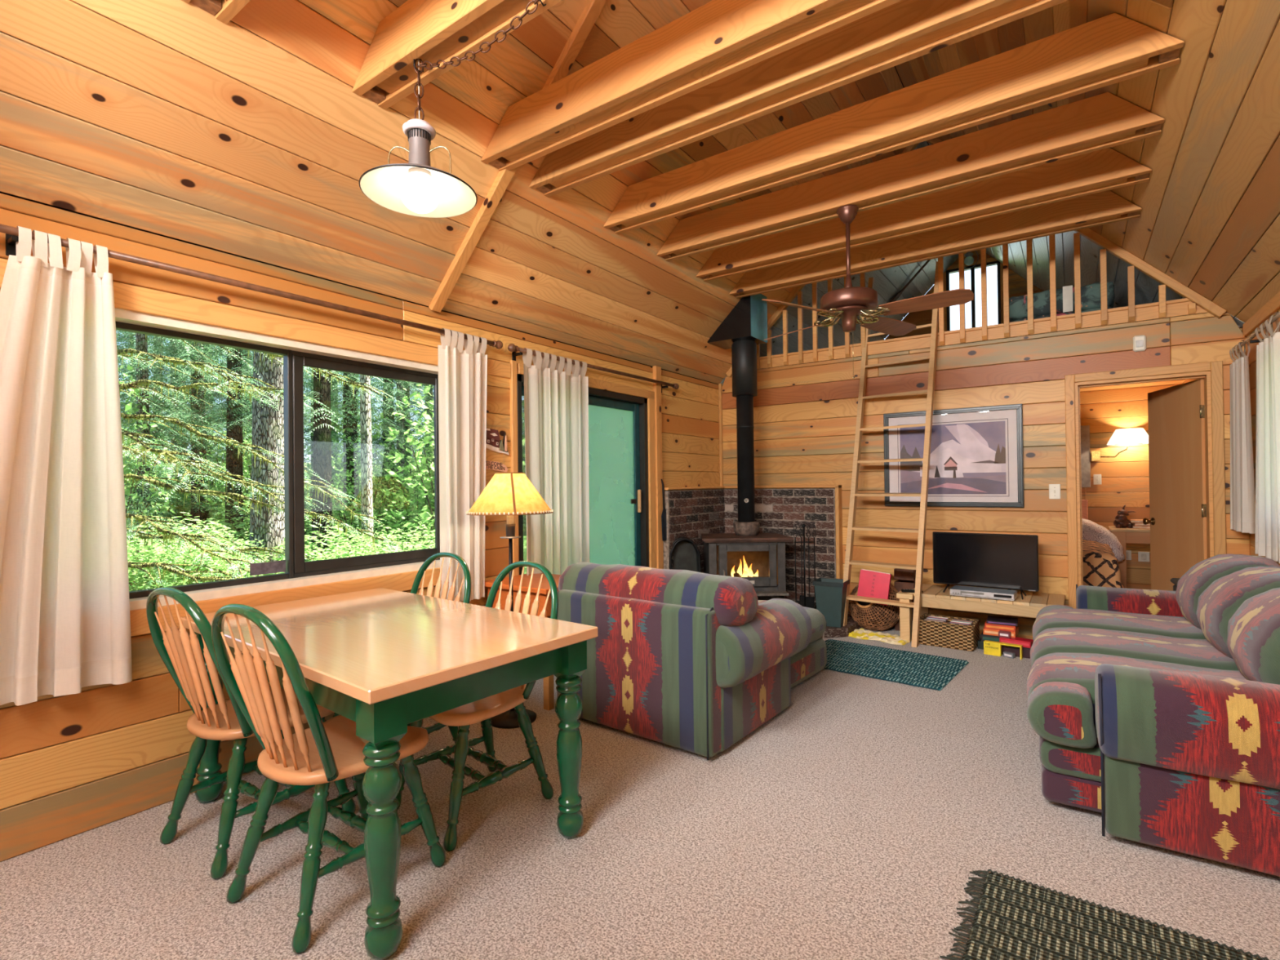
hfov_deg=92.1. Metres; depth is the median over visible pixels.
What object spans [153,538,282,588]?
shrub
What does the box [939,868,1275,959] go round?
rug
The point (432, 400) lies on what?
shrub
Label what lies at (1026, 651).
game box
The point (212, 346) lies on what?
conifer tree
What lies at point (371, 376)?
conifer tree
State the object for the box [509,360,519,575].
trim
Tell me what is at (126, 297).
trim
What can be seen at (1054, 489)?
light switch
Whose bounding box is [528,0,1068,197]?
ceiling beam
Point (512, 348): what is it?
curtain rod
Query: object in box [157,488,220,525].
shrub
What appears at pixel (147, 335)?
conifer tree
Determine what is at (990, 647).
game box
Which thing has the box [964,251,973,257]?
socket
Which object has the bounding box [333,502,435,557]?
shrub
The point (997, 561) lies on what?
television
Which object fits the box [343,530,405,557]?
shrub
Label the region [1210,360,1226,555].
trim
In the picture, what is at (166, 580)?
shrub
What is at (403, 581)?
window sill
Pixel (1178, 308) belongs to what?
trim
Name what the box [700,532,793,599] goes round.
wood stove
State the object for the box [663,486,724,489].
trim
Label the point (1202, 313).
floor
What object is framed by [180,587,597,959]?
dining table
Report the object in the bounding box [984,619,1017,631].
game box
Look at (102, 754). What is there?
wall
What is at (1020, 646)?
tray
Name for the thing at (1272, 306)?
trim
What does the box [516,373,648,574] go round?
door
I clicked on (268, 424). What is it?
conifer tree
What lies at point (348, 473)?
shrub
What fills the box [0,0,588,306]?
ceiling
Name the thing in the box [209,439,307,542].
shrub
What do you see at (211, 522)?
shrub
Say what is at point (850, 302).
ceiling fan
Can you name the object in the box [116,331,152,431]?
conifer tree
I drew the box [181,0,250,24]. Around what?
ceiling beam
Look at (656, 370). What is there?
trim
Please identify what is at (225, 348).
conifer tree
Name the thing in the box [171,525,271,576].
shrub
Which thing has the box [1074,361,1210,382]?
trim
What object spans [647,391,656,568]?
trim
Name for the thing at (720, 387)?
trim
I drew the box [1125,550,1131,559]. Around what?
wall outlet
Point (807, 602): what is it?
fireplace tools
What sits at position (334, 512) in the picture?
shrub
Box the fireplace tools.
[793,524,816,608]
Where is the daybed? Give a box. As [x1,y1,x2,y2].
[1008,281,1114,322]
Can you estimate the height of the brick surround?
1.225 m
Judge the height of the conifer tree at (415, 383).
15.601 m
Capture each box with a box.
[707,293,767,349]
[977,637,983,649]
[981,631,999,641]
[982,626,1018,637]
[983,640,1001,656]
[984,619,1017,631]
[986,615,1017,626]
[998,630,1011,638]
[999,636,1033,648]
[1001,644,1031,658]
[1003,651,1015,658]
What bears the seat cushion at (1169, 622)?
on the sofa at (1155, 713)
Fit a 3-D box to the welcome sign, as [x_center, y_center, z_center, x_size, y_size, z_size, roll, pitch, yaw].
[-0.946,-0.191,3.955,0.026,0.280,0.285,-1,-1,35]
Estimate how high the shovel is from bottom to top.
0.552 m
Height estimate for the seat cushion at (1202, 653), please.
0.261 m
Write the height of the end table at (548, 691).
0.690 m
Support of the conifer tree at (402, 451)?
on the ground
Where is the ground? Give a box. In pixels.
[125,457,433,588]
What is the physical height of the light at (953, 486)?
0.083 m
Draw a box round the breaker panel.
[1080,425,1090,487]
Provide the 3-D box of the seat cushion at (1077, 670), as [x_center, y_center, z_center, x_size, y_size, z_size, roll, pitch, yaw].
[2.096,0.893,2.471,0.932,0.262,0.587,-1,-1,34]
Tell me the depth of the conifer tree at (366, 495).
10.92 m
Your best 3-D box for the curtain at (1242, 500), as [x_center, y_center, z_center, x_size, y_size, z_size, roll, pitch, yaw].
[3.956,-0.281,4.064,0.076,1.236,0.432,-1,-1,35]
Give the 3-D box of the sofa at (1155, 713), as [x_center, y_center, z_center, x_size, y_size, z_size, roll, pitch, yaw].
[2.495,0.818,2.910,1.116,0.855,2.308,-1,-1,34]
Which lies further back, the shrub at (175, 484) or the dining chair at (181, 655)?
the shrub at (175, 484)
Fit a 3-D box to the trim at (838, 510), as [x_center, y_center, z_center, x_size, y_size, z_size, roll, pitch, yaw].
[1.860,0.649,5.768,0.035,1.190,0.100,-1,-1,35]
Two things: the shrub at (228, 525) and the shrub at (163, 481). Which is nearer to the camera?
the shrub at (228, 525)
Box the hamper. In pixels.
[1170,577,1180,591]
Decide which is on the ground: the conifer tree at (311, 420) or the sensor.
the conifer tree at (311, 420)
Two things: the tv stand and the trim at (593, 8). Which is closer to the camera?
the trim at (593, 8)
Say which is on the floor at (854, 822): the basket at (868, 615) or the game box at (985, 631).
the basket at (868, 615)
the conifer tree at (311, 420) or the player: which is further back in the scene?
the conifer tree at (311, 420)
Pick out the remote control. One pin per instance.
(904, 589)
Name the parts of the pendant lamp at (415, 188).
lamp shade, lamp cord, globe bulb, chain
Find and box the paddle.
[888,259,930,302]
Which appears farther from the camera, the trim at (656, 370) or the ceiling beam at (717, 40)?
the trim at (656, 370)
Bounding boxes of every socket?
[505,515,515,537]
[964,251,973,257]
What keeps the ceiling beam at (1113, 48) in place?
attached to the ceiling at (1209, 220)
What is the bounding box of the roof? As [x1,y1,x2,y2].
[0,66,928,386]
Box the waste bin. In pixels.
[813,577,849,627]
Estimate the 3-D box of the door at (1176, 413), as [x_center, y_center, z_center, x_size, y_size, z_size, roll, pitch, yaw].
[4.161,0.265,4.778,0.174,1.985,0.757,-1,0,16]
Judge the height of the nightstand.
0.750 m
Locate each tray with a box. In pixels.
[950,591,1013,599]
[1000,642,1022,659]
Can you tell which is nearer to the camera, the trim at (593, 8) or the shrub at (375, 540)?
the trim at (593, 8)
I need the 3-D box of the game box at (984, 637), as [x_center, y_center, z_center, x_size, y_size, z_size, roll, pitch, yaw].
[2.740,1.199,4.724,0.210,0.055,0.211,-1,-1,33]
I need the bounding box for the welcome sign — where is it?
[485,427,509,472]
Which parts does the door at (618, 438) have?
fixed panel, fixed pane, sliding pane, sliding panel, handle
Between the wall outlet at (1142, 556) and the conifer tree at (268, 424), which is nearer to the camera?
the wall outlet at (1142, 556)
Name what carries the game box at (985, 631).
on the game box at (984, 637)
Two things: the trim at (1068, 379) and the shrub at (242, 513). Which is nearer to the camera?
the trim at (1068, 379)
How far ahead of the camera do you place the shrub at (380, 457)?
24.10 m
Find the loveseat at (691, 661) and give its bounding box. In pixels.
[556,561,812,760]
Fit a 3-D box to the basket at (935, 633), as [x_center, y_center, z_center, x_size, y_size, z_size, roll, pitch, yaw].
[2.418,1.193,4.852,0.414,0.196,0.276,-1,-1,38]
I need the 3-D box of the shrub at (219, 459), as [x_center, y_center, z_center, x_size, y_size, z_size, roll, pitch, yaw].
[-11.703,0.470,18.405,2.737,4.481,2.795,-1,0,28]
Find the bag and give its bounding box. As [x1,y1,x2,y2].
[848,628,911,644]
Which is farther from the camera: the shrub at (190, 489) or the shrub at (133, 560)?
the shrub at (190, 489)
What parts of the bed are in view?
headboard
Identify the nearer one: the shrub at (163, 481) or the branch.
the branch
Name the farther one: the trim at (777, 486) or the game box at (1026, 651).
the trim at (777, 486)
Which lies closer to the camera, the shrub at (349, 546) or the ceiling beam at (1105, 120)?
the ceiling beam at (1105, 120)
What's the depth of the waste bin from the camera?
5.16 m
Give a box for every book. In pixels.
[1130,519,1150,523]
[1131,522,1150,525]
[1132,524,1150,528]
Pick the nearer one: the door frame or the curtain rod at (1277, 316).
the curtain rod at (1277, 316)
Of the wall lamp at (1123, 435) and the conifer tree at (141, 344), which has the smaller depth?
the wall lamp at (1123, 435)
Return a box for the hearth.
[821,612,861,638]
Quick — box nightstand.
[1108,525,1150,588]
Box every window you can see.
[114,307,439,610]
[943,257,1004,331]
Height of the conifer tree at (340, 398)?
14.772 m
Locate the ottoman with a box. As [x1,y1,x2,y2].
[757,600,826,688]
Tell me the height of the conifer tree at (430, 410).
13.376 m
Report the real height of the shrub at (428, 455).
4.096 m
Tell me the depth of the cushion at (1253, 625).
2.24 m
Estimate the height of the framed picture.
0.832 m
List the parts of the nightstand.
panel, rail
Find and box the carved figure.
[1113,504,1135,528]
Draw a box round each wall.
[0,193,719,862]
[718,383,1180,472]
[722,312,1250,639]
[884,249,1043,339]
[1080,384,1177,589]
[1180,309,1279,565]
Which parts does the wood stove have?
plate, stove door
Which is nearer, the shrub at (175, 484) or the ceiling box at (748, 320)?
the ceiling box at (748, 320)
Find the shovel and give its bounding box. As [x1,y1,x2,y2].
[661,479,666,541]
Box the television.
[932,531,1039,599]
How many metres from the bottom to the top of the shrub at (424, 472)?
2.742 m
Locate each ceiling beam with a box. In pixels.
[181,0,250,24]
[351,0,562,109]
[480,0,902,171]
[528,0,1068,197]
[603,12,1184,234]
[656,91,1164,261]
[695,147,1151,281]
[728,190,1142,298]
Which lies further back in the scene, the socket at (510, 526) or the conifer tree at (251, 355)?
the conifer tree at (251, 355)
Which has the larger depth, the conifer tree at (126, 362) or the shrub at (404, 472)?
the conifer tree at (126, 362)
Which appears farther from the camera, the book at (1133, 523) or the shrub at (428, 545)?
the shrub at (428, 545)
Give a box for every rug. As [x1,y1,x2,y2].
[824,639,968,690]
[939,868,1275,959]
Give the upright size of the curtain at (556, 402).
2.086 m
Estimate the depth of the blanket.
5.49 m
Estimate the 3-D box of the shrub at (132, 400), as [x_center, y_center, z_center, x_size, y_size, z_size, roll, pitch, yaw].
[-17.721,-0.404,22.259,2.764,4.984,2.726,0,-1,-34]
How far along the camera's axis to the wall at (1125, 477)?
7.03 m
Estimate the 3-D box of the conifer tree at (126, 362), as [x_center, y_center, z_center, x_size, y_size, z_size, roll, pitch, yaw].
[-19.096,-7.797,20.938,6.896,18.474,6.589,-1,0,-14]
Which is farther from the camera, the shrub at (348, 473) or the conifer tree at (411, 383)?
the conifer tree at (411, 383)
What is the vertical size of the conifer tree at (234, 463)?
13.391 m
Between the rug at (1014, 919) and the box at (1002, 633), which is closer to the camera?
the rug at (1014, 919)
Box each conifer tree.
[115,329,251,577]
[115,330,187,475]
[115,330,225,489]
[116,329,170,462]
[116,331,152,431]
[116,333,253,513]
[117,333,312,534]
[118,337,337,569]
[119,330,226,516]
[124,334,225,470]
[147,337,226,497]
[158,347,311,499]
[163,346,305,488]
[186,355,311,494]
[204,350,422,560]
[209,351,360,482]
[231,348,312,577]
[245,368,381,511]
[250,366,433,551]
[303,367,311,463]
[303,367,380,507]
[303,372,396,498]
[303,376,418,493]
[304,375,434,537]
[306,376,434,536]
[331,379,434,517]
[360,374,374,555]
[375,382,434,509]
[404,382,435,506]
[410,409,434,502]
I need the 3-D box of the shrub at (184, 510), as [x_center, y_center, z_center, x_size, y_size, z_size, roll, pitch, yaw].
[-14.152,1.110,19.559,1.986,1.642,1.948,0,0,-31]
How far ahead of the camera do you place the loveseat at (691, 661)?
3.04 m
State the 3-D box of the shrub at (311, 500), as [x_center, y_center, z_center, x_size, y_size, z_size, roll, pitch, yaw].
[-9.140,1.186,18.579,1.614,2.518,1.646,-1,0,6]
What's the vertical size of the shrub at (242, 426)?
4.192 m
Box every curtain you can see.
[0,226,132,706]
[437,328,487,601]
[522,347,589,575]
[1229,339,1255,533]
[1254,311,1279,563]
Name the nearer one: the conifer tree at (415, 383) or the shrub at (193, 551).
the shrub at (193, 551)
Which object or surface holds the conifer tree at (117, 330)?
on the ground
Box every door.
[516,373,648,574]
[1142,378,1207,591]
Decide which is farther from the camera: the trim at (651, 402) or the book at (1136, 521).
the book at (1136, 521)
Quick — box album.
[857,568,891,605]
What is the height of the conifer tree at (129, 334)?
20.346 m
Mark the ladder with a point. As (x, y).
(921, 531)
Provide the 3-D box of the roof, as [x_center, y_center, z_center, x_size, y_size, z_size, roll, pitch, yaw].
[0.929,-2.005,2.798,4.800,2.830,12.850,-1,-1,35]
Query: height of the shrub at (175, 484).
3.625 m
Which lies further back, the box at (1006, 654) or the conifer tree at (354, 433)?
the conifer tree at (354, 433)
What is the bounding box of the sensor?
[1133,334,1146,351]
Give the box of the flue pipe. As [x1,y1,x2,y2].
[731,339,759,535]
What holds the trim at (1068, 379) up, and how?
attached to the wall at (805, 415)
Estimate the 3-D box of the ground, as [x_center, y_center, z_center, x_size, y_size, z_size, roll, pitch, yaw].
[-10.960,0.101,40.696,58.000,4.811,70.000,-1,-1,35]
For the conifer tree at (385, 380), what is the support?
on the ground
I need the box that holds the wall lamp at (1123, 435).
[1084,428,1148,499]
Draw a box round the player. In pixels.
[950,585,1017,600]
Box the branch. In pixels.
[116,329,417,588]
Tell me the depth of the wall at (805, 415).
5.25 m
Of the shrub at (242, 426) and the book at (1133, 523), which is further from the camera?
the shrub at (242, 426)
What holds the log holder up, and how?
on the hearth
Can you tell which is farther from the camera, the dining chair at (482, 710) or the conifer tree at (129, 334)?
the conifer tree at (129, 334)
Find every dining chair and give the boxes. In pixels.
[146,586,355,879]
[211,604,445,954]
[333,552,471,743]
[395,560,558,851]
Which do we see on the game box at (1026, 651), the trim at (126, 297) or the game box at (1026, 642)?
the game box at (1026, 642)
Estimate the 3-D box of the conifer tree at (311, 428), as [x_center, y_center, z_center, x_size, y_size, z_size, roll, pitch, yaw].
[-13.816,-7.250,26.435,5.231,17.066,4.942,0,-1,-33]
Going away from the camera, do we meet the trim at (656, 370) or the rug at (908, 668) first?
the rug at (908, 668)
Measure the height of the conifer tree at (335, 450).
22.639 m
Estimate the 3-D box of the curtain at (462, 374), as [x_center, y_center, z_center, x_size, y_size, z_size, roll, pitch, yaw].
[-1.049,-0.080,3.701,0.052,1.606,0.355,-1,-1,35]
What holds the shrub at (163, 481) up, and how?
on the ground
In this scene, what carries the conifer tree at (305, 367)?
on the ground
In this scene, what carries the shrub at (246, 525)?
on the ground
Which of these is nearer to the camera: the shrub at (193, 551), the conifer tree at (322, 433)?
the shrub at (193, 551)
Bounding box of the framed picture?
[883,404,1024,507]
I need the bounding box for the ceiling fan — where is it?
[761,204,973,378]
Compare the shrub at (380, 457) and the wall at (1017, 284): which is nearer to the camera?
the wall at (1017, 284)
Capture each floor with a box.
[0,625,1279,959]
[756,312,1239,369]
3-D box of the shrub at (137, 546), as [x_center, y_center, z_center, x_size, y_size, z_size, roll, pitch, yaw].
[-5.955,1.281,7.844,1.792,1.451,1.830,-1,0,9]
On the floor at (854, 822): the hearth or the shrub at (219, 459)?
the hearth
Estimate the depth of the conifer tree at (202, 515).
18.84 m
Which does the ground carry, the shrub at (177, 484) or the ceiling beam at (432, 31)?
the shrub at (177, 484)
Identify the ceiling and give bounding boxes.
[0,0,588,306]
[441,0,1279,391]
[720,141,958,385]
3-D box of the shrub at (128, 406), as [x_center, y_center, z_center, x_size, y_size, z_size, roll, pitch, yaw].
[-11.094,0.424,12.754,2.511,5.825,2.476,-1,0,-20]
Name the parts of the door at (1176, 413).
knob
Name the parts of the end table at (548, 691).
leg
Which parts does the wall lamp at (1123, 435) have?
plate, swing arm, lamp shade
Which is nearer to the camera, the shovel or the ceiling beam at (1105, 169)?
the ceiling beam at (1105, 169)
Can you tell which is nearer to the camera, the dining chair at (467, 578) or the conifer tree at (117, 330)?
the dining chair at (467, 578)
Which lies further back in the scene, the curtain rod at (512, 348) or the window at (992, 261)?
the window at (992, 261)
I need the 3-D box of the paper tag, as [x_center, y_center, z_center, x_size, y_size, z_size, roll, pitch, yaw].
[3.639,-1.541,5.252,0.070,0.220,0.004,-1,-1,35]
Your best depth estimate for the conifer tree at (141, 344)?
13.95 m
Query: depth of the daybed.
5.31 m
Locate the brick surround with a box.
[662,488,835,609]
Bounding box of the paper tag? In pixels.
[1062,284,1072,312]
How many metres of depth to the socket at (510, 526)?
3.39 m
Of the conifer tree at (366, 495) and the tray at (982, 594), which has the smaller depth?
the tray at (982, 594)
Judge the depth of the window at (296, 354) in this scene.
3.04 m
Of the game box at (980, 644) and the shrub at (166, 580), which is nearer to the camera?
the game box at (980, 644)
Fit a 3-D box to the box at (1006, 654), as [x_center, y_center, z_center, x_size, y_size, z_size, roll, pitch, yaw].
[2.676,1.268,4.475,0.036,0.035,0.070,0,-1,-33]
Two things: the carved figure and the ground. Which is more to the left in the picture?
the ground
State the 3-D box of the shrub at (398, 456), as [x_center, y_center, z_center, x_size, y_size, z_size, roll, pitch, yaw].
[-4.039,0.219,13.376,2.960,5.661,3.001,0,0,-27]
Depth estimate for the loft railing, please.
4.91 m
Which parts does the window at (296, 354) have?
sash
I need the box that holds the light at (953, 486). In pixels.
[928,483,985,492]
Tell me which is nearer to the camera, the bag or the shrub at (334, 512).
the bag
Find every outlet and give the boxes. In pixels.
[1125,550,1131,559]
[1137,551,1149,561]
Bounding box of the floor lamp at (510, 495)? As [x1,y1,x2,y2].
[466,472,553,728]
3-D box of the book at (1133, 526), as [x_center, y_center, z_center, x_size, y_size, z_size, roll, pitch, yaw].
[5.450,0.504,6.633,0.260,0.028,0.180,-1,-1,35]
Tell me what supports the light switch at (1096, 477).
attached to the wall at (1125, 477)
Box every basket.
[848,583,899,631]
[918,613,980,651]
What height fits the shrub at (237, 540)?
1.164 m
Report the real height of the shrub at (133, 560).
1.331 m
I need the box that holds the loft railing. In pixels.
[725,137,1226,377]
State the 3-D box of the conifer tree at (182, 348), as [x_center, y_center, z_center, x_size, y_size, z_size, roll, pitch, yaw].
[-16.619,-5.121,22.018,3.986,13.003,3.766,-1,0,-18]
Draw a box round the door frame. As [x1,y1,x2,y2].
[1074,371,1213,586]
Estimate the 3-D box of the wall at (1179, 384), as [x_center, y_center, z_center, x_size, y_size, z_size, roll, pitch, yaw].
[3.478,0.048,6.759,4.240,2.490,3.140,-1,-1,35]
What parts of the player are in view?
lid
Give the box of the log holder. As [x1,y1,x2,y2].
[669,537,701,572]
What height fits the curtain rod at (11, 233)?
0.097 m
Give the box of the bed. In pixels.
[1081,499,1124,588]
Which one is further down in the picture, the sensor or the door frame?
the door frame
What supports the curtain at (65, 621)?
hanging from the curtain rod at (11, 233)
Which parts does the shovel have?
handle, blade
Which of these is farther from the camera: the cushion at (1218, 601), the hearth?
the hearth
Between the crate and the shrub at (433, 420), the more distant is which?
the shrub at (433, 420)
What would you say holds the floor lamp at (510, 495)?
on the floor at (854, 822)
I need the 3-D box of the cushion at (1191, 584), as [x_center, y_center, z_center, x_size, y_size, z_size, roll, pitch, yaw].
[3.085,0.605,3.223,0.420,0.434,0.635,-1,-1,34]
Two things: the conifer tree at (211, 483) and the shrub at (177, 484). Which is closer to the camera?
the shrub at (177, 484)
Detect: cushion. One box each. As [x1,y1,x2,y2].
[757,600,826,643]
[1026,652,1247,737]
[1030,626,1239,671]
[1032,608,1206,639]
[1175,553,1279,629]
[1195,565,1279,658]
[1226,587,1279,684]
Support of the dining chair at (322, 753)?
on the floor at (854, 822)
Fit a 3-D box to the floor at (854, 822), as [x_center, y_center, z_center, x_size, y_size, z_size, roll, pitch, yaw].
[0.803,1.356,2.920,4.440,0.120,12.500,-1,-1,35]
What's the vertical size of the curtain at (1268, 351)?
1.336 m
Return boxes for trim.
[0,257,511,378]
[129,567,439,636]
[428,0,606,312]
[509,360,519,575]
[516,363,654,398]
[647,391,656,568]
[653,365,663,568]
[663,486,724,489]
[716,484,841,488]
[718,383,723,485]
[759,301,1208,368]
[835,485,843,578]
[1064,374,1078,608]
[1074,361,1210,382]
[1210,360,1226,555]
[1243,291,1279,336]
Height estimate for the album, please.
0.292 m
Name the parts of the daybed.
mattress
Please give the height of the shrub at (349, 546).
0.930 m
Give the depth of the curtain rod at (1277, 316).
3.75 m
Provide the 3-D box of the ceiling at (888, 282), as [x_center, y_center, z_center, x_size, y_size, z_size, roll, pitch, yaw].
[2.527,-2.080,7.291,2.100,2.101,3.160,-1,-1,35]
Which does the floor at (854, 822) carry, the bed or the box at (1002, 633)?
the bed
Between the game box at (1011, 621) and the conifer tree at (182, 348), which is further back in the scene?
the conifer tree at (182, 348)
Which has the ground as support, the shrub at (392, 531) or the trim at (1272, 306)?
the shrub at (392, 531)
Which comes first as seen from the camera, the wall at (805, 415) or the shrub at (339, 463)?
the wall at (805, 415)
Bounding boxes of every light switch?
[1048,484,1060,498]
[1093,474,1101,484]
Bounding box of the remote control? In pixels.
[900,588,923,592]
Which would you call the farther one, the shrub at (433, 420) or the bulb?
the shrub at (433, 420)
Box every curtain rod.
[0,223,502,349]
[507,343,679,392]
[1231,311,1279,353]
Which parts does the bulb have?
bulb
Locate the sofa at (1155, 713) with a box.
[1026,553,1279,876]
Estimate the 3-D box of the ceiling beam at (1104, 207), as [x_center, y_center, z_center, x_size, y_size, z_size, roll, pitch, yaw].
[1.972,-1.748,4.659,2.814,0.205,0.154,-1,-1,35]
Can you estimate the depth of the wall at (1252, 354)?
4.09 m
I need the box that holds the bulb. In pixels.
[964,250,978,268]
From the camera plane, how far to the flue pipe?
5.68 m
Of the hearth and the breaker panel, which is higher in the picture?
the breaker panel
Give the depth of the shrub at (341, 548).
7.71 m
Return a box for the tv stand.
[896,583,1065,642]
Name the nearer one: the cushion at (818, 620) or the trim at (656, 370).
the cushion at (818, 620)
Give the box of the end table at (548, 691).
[484,573,560,711]
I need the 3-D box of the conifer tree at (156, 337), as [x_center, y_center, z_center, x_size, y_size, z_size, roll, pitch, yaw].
[-22.718,-8.365,29.048,8.351,22.609,8.848,-1,0,-14]
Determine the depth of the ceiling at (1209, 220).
3.73 m
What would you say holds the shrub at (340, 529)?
on the ground
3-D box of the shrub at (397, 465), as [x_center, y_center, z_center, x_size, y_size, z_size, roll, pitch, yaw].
[-8.218,0.769,21.352,2.527,3.939,2.577,-1,0,29]
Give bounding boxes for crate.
[893,568,915,631]
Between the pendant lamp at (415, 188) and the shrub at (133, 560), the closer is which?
the pendant lamp at (415, 188)
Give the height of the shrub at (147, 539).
1.220 m
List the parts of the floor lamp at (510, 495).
lamp shade, drip plate, stem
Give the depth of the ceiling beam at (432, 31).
2.34 m
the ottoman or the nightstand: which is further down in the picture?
the ottoman
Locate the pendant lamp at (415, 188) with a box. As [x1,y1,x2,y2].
[359,0,546,217]
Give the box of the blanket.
[1082,539,1124,588]
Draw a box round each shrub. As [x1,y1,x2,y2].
[118,364,177,572]
[121,400,191,515]
[121,423,175,544]
[124,433,187,528]
[124,466,186,530]
[126,511,247,590]
[126,523,250,590]
[127,533,240,591]
[127,538,205,585]
[128,549,231,591]
[128,569,205,591]
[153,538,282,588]
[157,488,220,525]
[157,491,225,528]
[167,488,214,517]
[168,516,249,577]
[171,524,249,576]
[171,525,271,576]
[192,422,252,537]
[202,501,336,577]
[208,426,252,524]
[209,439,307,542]
[214,540,249,578]
[256,533,390,575]
[267,520,383,561]
[303,399,408,552]
[304,499,380,558]
[306,480,360,543]
[307,543,368,560]
[308,462,374,509]
[315,463,400,556]
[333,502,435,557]
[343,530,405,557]
[354,523,435,555]
[372,446,434,533]
[372,457,416,519]
[374,463,435,549]
[380,383,435,549]
[393,529,435,551]
[404,395,434,543]
[408,471,435,524]
[411,419,434,510]
[413,440,435,541]
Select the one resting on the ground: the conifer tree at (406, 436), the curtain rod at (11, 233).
the conifer tree at (406, 436)
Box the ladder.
[843,261,938,647]

